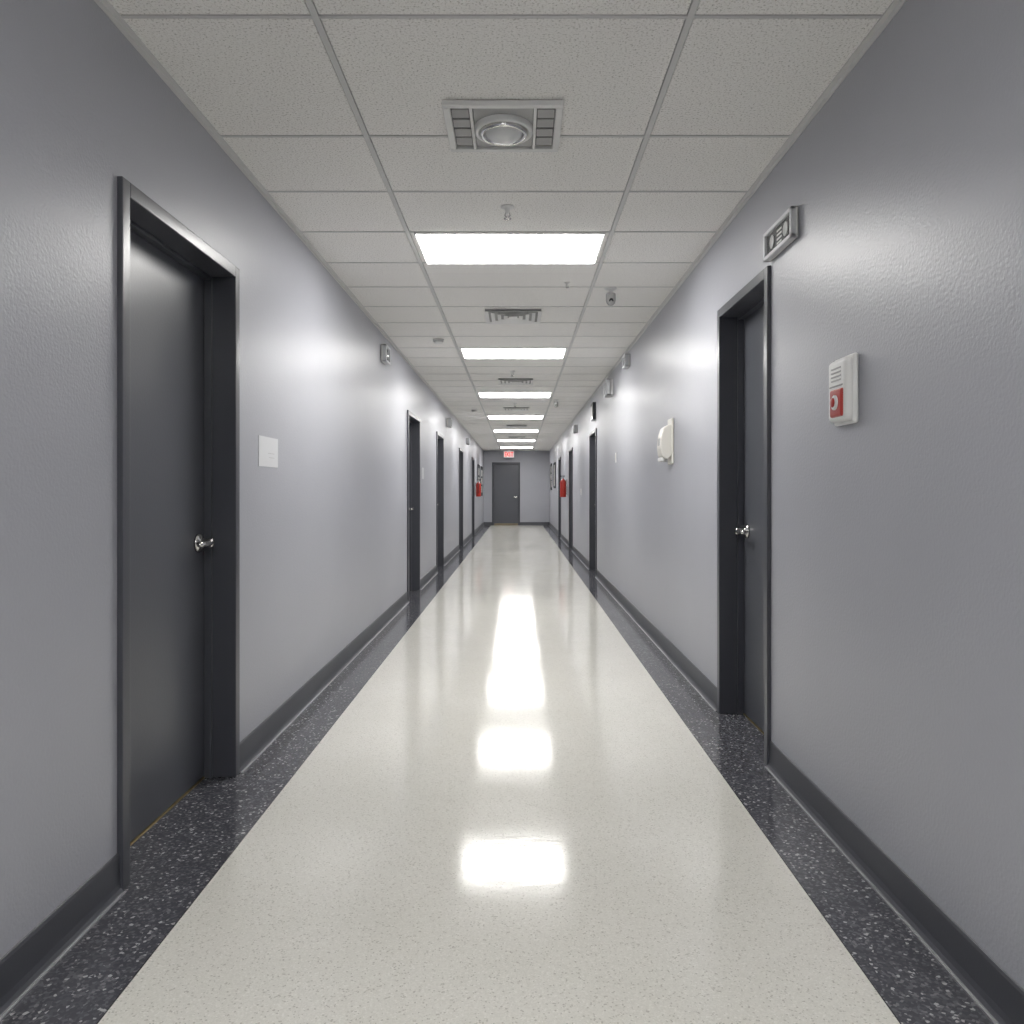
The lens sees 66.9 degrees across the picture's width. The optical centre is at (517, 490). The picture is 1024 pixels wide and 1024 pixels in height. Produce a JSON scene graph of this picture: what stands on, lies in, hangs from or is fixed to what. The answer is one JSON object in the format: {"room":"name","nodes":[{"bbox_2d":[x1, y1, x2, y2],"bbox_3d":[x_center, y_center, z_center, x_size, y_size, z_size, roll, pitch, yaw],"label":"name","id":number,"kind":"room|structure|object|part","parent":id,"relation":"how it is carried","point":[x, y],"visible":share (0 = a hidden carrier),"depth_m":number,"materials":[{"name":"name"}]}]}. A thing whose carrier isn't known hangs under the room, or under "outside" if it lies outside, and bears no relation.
{"room":"office building corridor","nodes":[
{"label":"office building corridor","id":0,"kind":"room"},
{"bbox_2d":[0,0,483,958],"bbox_3d":[-1.375,-0.135,10.750,0.220,2.800,35.500,0,0,0],"label":"wall","id":1,"kind":"structure","parent":0,"point":[323,532],"depth_m":2.38,"materials":[{"name":"grey paint"}]},
{"bbox_2d":[130,230,214,841],"bbox_3d":[-1.373,0.158,2.961,0.114,2.199,0.925,0,0,0],"label":"leaf","id":2,"kind":"object","parent":1,"relation":"attached to","point":[167,298],"depth_m":3.04,"materials":[{"name":"grey paint"}]},
{"bbox_3d":[-1.350,0.225,3.312,0.070,0.080,0.157,0,0,0],"label":"handle","id":3,"kind":"part","parent":2,"relation":"part of","materials":[{"name":"silver metal"}]},
{"bbox_2d":[117,176,239,889],"bbox_3d":[-1.351,0.135,2.961,0.208,2.260,1.031,0,0,0],"label":"frame","id":4,"kind":"object","parent":1,"relation":"attached to","point":[138,213],"visible":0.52,"depth_m":3.41,"materials":[{"name":"grey paint"}]},
{"bbox_2d":[0,522,483,1020],"bbox_3d":[-1.250,1.204,10.750,0.030,0.122,35.500,0,0,0],"label":"baseboard","id":5,"kind":"structure","parent":1,"relation":"attached to","point":[23,966],"depth_m":2.31,"materials":[{"name":"grey rubber"}]},
{"bbox_2d":[258,435,277,467],"bbox_3d":[-1.263,-0.197,3.925,0.003,0.150,0.300,0,0,0],"label":"room sign","id":6,"kind":"object","parent":1,"relation":"attached to","point":[267,446],"visible":1,"depth_m":3.90,"materials":[{"name":"white plastic"}]},
{"bbox_2d":[94,0,483,450],"bbox_3d":[-1.254,-1.480,10.750,0.022,0.034,35.500,0,0,0],"label":"trim","id":7,"kind":"structure","parent":1,"relation":"attached to","point":[108,9],"depth_m":3.29,"materials":[{"name":"white metal"}]},
{"bbox_2d":[381,344,390,364],"bbox_3d":[-1.237,-1.275,7.250,0.054,0.160,0.240,0,0,0],"label":"emergency light","id":8,"kind":"object","parent":1,"relation":"attached to","point":[385,349],"visible":1,"depth_m":7.13,"materials":[{"name":"white plastic"}]},
{"bbox_2d":[407,410,419,600],"bbox_3d":[-1.351,0.170,9.365,0.208,2.190,1.070,0,0,0],"label":"frame","id":9,"kind":"object","parent":1,"relation":"attached to","point":[413,422],"visible":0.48,"depth_m":9.85,"materials":[{"name":"grey paint"}]},
{"bbox_2d":[436,431,443,571],"bbox_3d":[-1.351,0.170,12.525,0.208,2.190,1.050,0,0,0],"label":"frame","id":10,"kind":"object","parent":1,"relation":"attached to","point":[439,437],"visible":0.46,"depth_m":13.00,"materials":[{"name":"grey paint"}]},
{"bbox_2d":[446,418,451,427],"bbox_3d":[-1.224,-1.215,13.800,0.079,0.160,0.240,0,0,0],"label":"emergency light","id":11,"kind":"object","parent":1,"relation":"attached to","point":[448,420],"visible":1,"depth_m":13.68,"materials":[{"name":"white plastic"}]},
{"bbox_2d":[459,448,462,548],"bbox_3d":[-1.351,0.170,17.125,0.208,2.190,1.050,0,0,0],"label":"frame","id":12,"kind":"object","parent":1,"relation":"attached to","point":[460,449],"visible":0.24,"depth_m":17.60,"materials":[{"name":"grey paint"}]},
{"bbox_2d":[472,457,474,536],"bbox_3d":[-1.351,0.170,21.725,0.208,2.190,1.050,0,0,0],"label":"frame","id":13,"kind":"object","parent":1,"relation":"attached to","point":[473,459],"visible":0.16,"depth_m":22.20,"materials":[{"name":"grey paint"}]},
{"bbox_2d":[475,479,480,496],"bbox_3d":[-1.174,-0.088,22.804,0.176,0.507,0.155,0,0,33],"label":"fire extinguisher","id":14,"kind":"object","parent":1,"relation":"attached to","point":[478,484],"visible":1,"depth_m":22.75,"materials":[{"name":"red metal"}]},
{"bbox_2d":[477,464,479,481],"bbox_3d":[-1.247,-0.335,24.600,0.034,1.000,1.000,0,0,0],"label":"notice board","id":15,"kind":"object","parent":1,"relation":"attached to","point":[478,465],"visible":0.56,"depth_m":24.51,"materials":[{"name":"grey"}]},
{"bbox_2d":[480,466,482,495],"bbox_3d":[-1.247,-0.335,26.600,0.034,1.000,1.000,0,0,0],"label":"notice board","id":16,"kind":"object","parent":1,"relation":"attached to","point":[481,467],"visible":0.9,"depth_m":26.12,"materials":[{"name":"grey"}]},
{"bbox_2d":[0,525,993,1023],"bbox_3d":[-0.052,1.295,10.800,2.925,0.060,36.000,0,0,0],"label":"floor","id":17,"kind":"structure","parent":0,"point":[510,805],"depth_m":2.60,"materials":[{"name":"stone"}]},
{"bbox_2d":[130,776,204,845],"bbox_3d":[-1.415,1.262,2.961,0.071,0.005,0.931,0,0,0],"label":"threshold","id":18,"kind":"object","parent":17,"relation":"on","point":[203,777],"visible":0.24,"depth_m":3.04,"materials":[{"name":"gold metal"}]},
{"bbox_2d":[743,713,763,734],"bbox_3d":[1.310,1.262,4.002,0.071,0.005,0.797,0,0,0],"label":"threshold","id":19,"kind":"object","parent":17,"relation":"on","point":[744,714],"visible":0.2,"depth_m":4.20,"materials":[{"name":"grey metal"}]},
{"bbox_2d":[108,0,892,450],"bbox_3d":[-0.052,-1.514,10.750,2.825,0.061,35.900,0,0,0],"label":"ceiling","id":20,"kind":"structure","parent":0,"point":[673,110],"depth_m":3.22,"materials":[{"name":"grey tile"}]},
{"bbox_2d":[433,338,443,343],"bbox_3d":[-0.780,-1.464,7.600,0.110,0.043,0.110,0,0,0],"label":"smoke detector","id":21,"kind":"object","parent":20,"relation":"attached to","point":[436,341],"visible":1,"depth_m":7.56,"materials":[{"name":"white plastic"}]},
{"bbox_2d":[442,100,563,151],"bbox_3d":[-0.058,-1.450,3.145,0.464,0.070,0.410,0,0,0],"label":"vent","id":22,"kind":"object","parent":20,"relation":"in","point":[471,125],"depth_m":3.09,"materials":[{"name":"grey metal"}]},
{"bbox_2d":[501,204,513,219],"bbox_3d":[-0.055,-1.453,4.050,0.072,0.064,0.072,0,0,0],"label":"sprinkler head","id":23,"kind":"object","parent":20,"relation":"attached to","point":[507,207],"visible":1,"depth_m":4.04},
{"bbox_2d":[504,450,513,457],"bbox_3d":[-0.330,-1.345,27.996,0.380,0.280,0.058,0,0,0],"label":"exit sign","id":24,"kind":"object","parent":20,"relation":"hanging from","point":[507,454],"visible":1,"depth_m":27.97,"materials":[{"name":"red plastic"}]},
{"bbox_2d":[414,233,604,263],"bbox_3d":[-0.047,-1.481,4.750,1.101,0.011,0.576,0,0,0],"label":"ceiling light panel","id":25,"kind":"object","parent":20,"relation":"in","point":[436,248],"depth_m":4.71,"materials":[{"name":"white plastic"}]},
{"bbox_2d":[484,309,541,323],"bbox_3d":[-0.040,-1.472,6.550,0.470,0.025,0.470,0,0,0],"label":"ceiling vent","id":26,"kind":"object","parent":20,"relation":"in","point":[493,316],"visible":1,"depth_m":6.53,"materials":[{"name":"white plastic"}]},
{"bbox_2d":[461,348,565,357],"bbox_3d":[-0.047,-1.481,8.350,1.101,0.011,0.576,0,0,0],"label":"ceiling light panel","id":27,"kind":"object","parent":20,"relation":"in","point":[467,352],"depth_m":8.25,"materials":[{"name":"white plastic"}]},
{"bbox_2d":[478,392,550,397],"bbox_3d":[-0.047,-1.481,11.950,1.101,0.011,0.576,0,0,0],"label":"ceiling light panel","id":28,"kind":"object","parent":20,"relation":"in","point":[482,394],"depth_m":11.84,"materials":[{"name":"white plastic"}]},
{"bbox_2d":[488,416,542,418],"bbox_3d":[-0.047,-1.481,15.550,1.101,0.011,0.576,0,0,0],"label":"ceiling light panel","id":29,"kind":"object","parent":20,"relation":"in","point":[490,417],"depth_m":15.55,"materials":[{"name":"white plastic"}]},
{"bbox_2d":[498,378,533,384],"bbox_3d":[-0.030,-1.472,10.450,0.470,0.025,0.470,0,0,0],"label":"ceiling vent","id":30,"kind":"object","parent":20,"relation":"in","point":[501,381],"visible":1,"depth_m":10.38,"materials":[{"name":"white plastic"}]},
{"bbox_2d":[503,407,529,410],"bbox_3d":[-0.030,-1.472,13.950,0.470,0.025,0.470,0,0,0],"label":"ceiling vent","id":31,"kind":"object","parent":20,"relation":"in","point":[504,408],"visible":1,"depth_m":13.89,"materials":[{"name":"white plastic"}]},
{"bbox_2d":[506,425,526,427],"bbox_3d":[-0.030,-1.472,17.600,0.470,0.025,0.470,0,0,0],"label":"ceiling vent","id":32,"kind":"object","parent":20,"relation":"in","point":[507,426],"visible":1,"depth_m":17.63,"materials":[{"name":"white plastic"}]},
{"bbox_2d":[494,430,538,431],"bbox_3d":[-0.047,-1.481,19.150,1.101,0.011,0.576,0,0,0],"label":"ceiling light panel","id":33,"kind":"object","parent":20,"relation":"in","point":[494,430],"depth_m":18.95,"materials":[{"name":"white plastic"}]},
{"bbox_2d":[508,436,525,437],"bbox_3d":[-0.030,-1.472,21.300,0.470,0.025,0.470,0,0,0],"label":"ceiling vent","id":34,"kind":"object","parent":20,"relation":"in","point":[508,436],"visible":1,"depth_m":21.15,"materials":[{"name":"white plastic"}]},
{"bbox_2d":[554,399,558,406],"bbox_3d":[0.620,-1.421,12.600,0.090,0.127,0.090,0,0,0],"label":"security camera","id":35,"kind":"object","parent":20,"relation":"attached to","point":[555,400],"visible":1,"depth_m":12.57,"materials":[{"name":"white plastic"}]},
{"bbox_2d":[605,287,616,305],"bbox_3d":[0.680,-1.421,5.680,0.090,0.127,0.090,0,0,0],"label":"security camera","id":36,"kind":"object","parent":20,"relation":"attached to","point":[611,296],"visible":1,"depth_m":5.65,"materials":[{"name":"white plastic"}]},
{"bbox_2d":[498,440,534,440],"bbox_3d":[-0.047,-1.481,22.750,1.101,0.011,0.576,0,0,0],"label":"ceiling light panel","id":37,"kind":"object","parent":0,"point":[498,440],"depth_m":22.64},
{"bbox_2d":[500,447,532,447],"bbox_3d":[-0.047,-1.481,26.350,1.101,0.011,0.576,0,0,0],"label":"ceiling light panel","id":38,"kind":"object","parent":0,"point":[500,447],"depth_m":26.28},
{"bbox_2d":[484,451,549,521],"bbox_3d":[-0.052,-0.135,28.610,2.865,2.800,0.220,0,0,0],"label":"wall","id":39,"kind":"structure","parent":0,"point":[534,465],"depth_m":28.50,"materials":[{"name":"grey paint"}]},
{"bbox_2d":[494,464,517,524],"bbox_3d":[-0.441,0.128,28.642,0.925,2.259,0.045,0,0,0],"label":"leaf","id":40,"kind":"object","parent":39,"relation":"attached to","point":[505,475],"visible":1,"depth_m":28.62,"materials":[{"name":"grey paint"}]},
{"bbox_2d":[492,462,519,524],"bbox_3d":[-0.441,0.105,28.586,1.031,2.320,0.208,0,0,0],"label":"frame","id":41,"kind":"object","parent":39,"relation":"attached to","point":[493,463],"visible":1,"depth_m":28.48,"materials":[{"name":"grey paint"}]},
{"bbox_2d":[484,522,548,524],"bbox_3d":[-0.052,1.204,28.487,2.425,0.122,0.026,0,0,0],"label":"baseboard","id":42,"kind":"structure","parent":39,"relation":"attached to","point":[485,523],"depth_m":28.49,"materials":[{"name":"grey rubber"}]},
{"bbox_2d":[550,0,1023,988],"bbox_3d":[1.270,-0.135,10.750,0.220,2.800,35.500,0,0,0],"label":"wall","id":43,"kind":"structure","parent":0,"point":[897,532],"depth_m":2.39,"materials":[{"name":"grey paint"}]},
{"bbox_2d":[550,463,551,489],"bbox_3d":[1.142,-0.485,26.600,0.034,0.900,0.900,0,0,0],"label":"notice board","id":44,"kind":"object","parent":43,"relation":"attached to","point":[551,463],"visible":1,"depth_m":26.15,"materials":[{"name":"grey"}]},
{"bbox_2d":[553,462,555,487],"bbox_3d":[1.142,-0.485,24.200,0.034,0.800,0.900,0,0,0],"label":"notice board","id":45,"kind":"object","parent":43,"relation":"attached to","point":[554,463],"visible":1,"depth_m":24.25,"materials":[{"name":"grey"}]},
{"bbox_2d":[558,457,560,536],"bbox_3d":[1.246,0.170,21.425,0.208,2.190,1.050,0,0,0],"label":"frame","id":46,"kind":"object","parent":43,"relation":"attached to","point":[559,458],"visible":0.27,"depth_m":21.90,"materials":[{"name":"grey paint"}]},
{"bbox_2d":[560,476,566,496],"bbox_3d":[1.069,-0.108,18.196,0.176,0.507,0.155,0,0,33],"label":"fire extinguisher","id":47,"kind":"object","parent":43,"relation":"attached to","point":[563,483],"visible":1,"depth_m":18.14,"materials":[{"name":"red metal"}]},
{"bbox_2d":[569,447,572,546],"bbox_3d":[1.246,0.170,16.925,0.208,2.190,1.050,0,0,0],"label":"frame","id":48,"kind":"object","parent":43,"relation":"attached to","point":[571,449],"visible":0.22,"depth_m":17.40,"materials":[{"name":"grey paint"}]},
{"bbox_2d":[573,424,577,433],"bbox_3d":[1.119,-1.215,15.200,0.079,0.160,0.240,0,0,0],"label":"emergency light","id":49,"kind":"object","parent":43,"relation":"attached to","point":[575,426],"visible":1,"depth_m":15.08,"materials":[{"name":"white plastic"}]},
{"bbox_2d":[589,428,596,576],"bbox_3d":[1.246,0.170,11.925,0.208,2.190,1.050,0,0,0],"label":"frame","id":50,"kind":"object","parent":43,"relation":"attached to","point":[592,435],"visible":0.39,"depth_m":12.40,"materials":[{"name":"grey paint"}]},
{"bbox_2d":[591,402,595,420],"bbox_3d":[1.133,-1.195,11.700,0.052,0.260,0.340,0,0,0],"label":"clock display","id":51,"kind":"object","parent":43,"relation":"attached to","point":[593,405],"visible":1,"depth_m":11.53,"materials":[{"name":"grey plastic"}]},
{"bbox_2d":[604,379,612,397],"bbox_3d":[1.115,-1.265,9.550,0.089,0.200,0.280,0,0,0],"label":"emergency light","id":52,"kind":"object","parent":43,"relation":"attached to","point":[608,383],"visible":1,"depth_m":9.41,"materials":[{"name":"white plastic"}]},
{"bbox_2d":[622,353,629,368],"bbox_3d":[1.129,-1.355,8.100,0.059,0.130,0.220,0,0,0],"label":"emergency light","id":53,"kind":"object","parent":43,"relation":"attached to","point":[626,357],"visible":1,"depth_m":7.99,"materials":[{"name":"white plastic"}]},
{"bbox_2d":[657,418,673,464],"bbox_3d":[1.109,-0.372,5.840,0.100,0.345,0.170,0,0,0],"label":"dispenser","id":54,"kind":"object","parent":43,"relation":"attached to","point":[665,443],"visible":1,"depth_m":5.76,"materials":[{"name":"white plastic"}]},
{"bbox_2d":[549,0,906,450],"bbox_3d":[1.149,-1.480,10.750,0.022,0.034,35.500,0,0,0],"label":"trim","id":55,"kind":"structure","parent":43,"relation":"attached to","point":[895,6],"depth_m":3.28,"materials":[{"name":"white metal"}]},
{"bbox_2d":[717,265,770,765],"bbox_3d":[1.246,0.115,4.002,0.208,2.300,0.897,0,0,0],"label":"frame","id":56,"kind":"object","parent":43,"relation":"attached to","point":[731,316],"visible":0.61,"depth_m":4.40,"materials":[{"name":"grey paint"}]},
{"bbox_2d":[735,304,763,731],"bbox_3d":[1.268,0.138,4.002,0.114,2.239,0.791,0,0,0],"label":"leaf","id":57,"kind":"object","parent":43,"relation":"attached to","point":[754,323],"depth_m":4.19,"materials":[{"name":"grey paint"}]},
{"bbox_3d":[1.245,0.225,4.287,0.070,0.080,0.157,0,0,0],"label":"handle","id":58,"kind":"part","parent":57,"relation":"part of","materials":[{"name":"silver metal"}]},
{"bbox_2d":[763,206,798,261],"bbox_3d":[1.141,-1.113,3.375,0.035,0.130,0.360,0,0,0],"label":"emergency light","id":59,"kind":"object","parent":43,"relation":"attached to","point":[785,230],"visible":1,"depth_m":3.33,"materials":[{"name":"white plastic"}]},
{"bbox_2d":[549,522,1023,1023],"bbox_3d":[1.145,1.204,10.750,0.030,0.122,35.500,0,0,0],"label":"baseboard","id":60,"kind":"structure","parent":43,"relation":"attached to","point":[995,992],"depth_m":2.40,"materials":[{"name":"grey rubber"}]},
{"bbox_2d":[829,352,858,426],"bbox_3d":[1.125,-0.352,2.715,0.067,0.240,0.170,0,0,0],"label":"fire alarm strobe","id":61,"kind":"object","parent":43,"relation":"attached to","point":[844,372],"visible":1,"depth_m":2.65,"materials":[{"name":"white plastic"}]}
]}

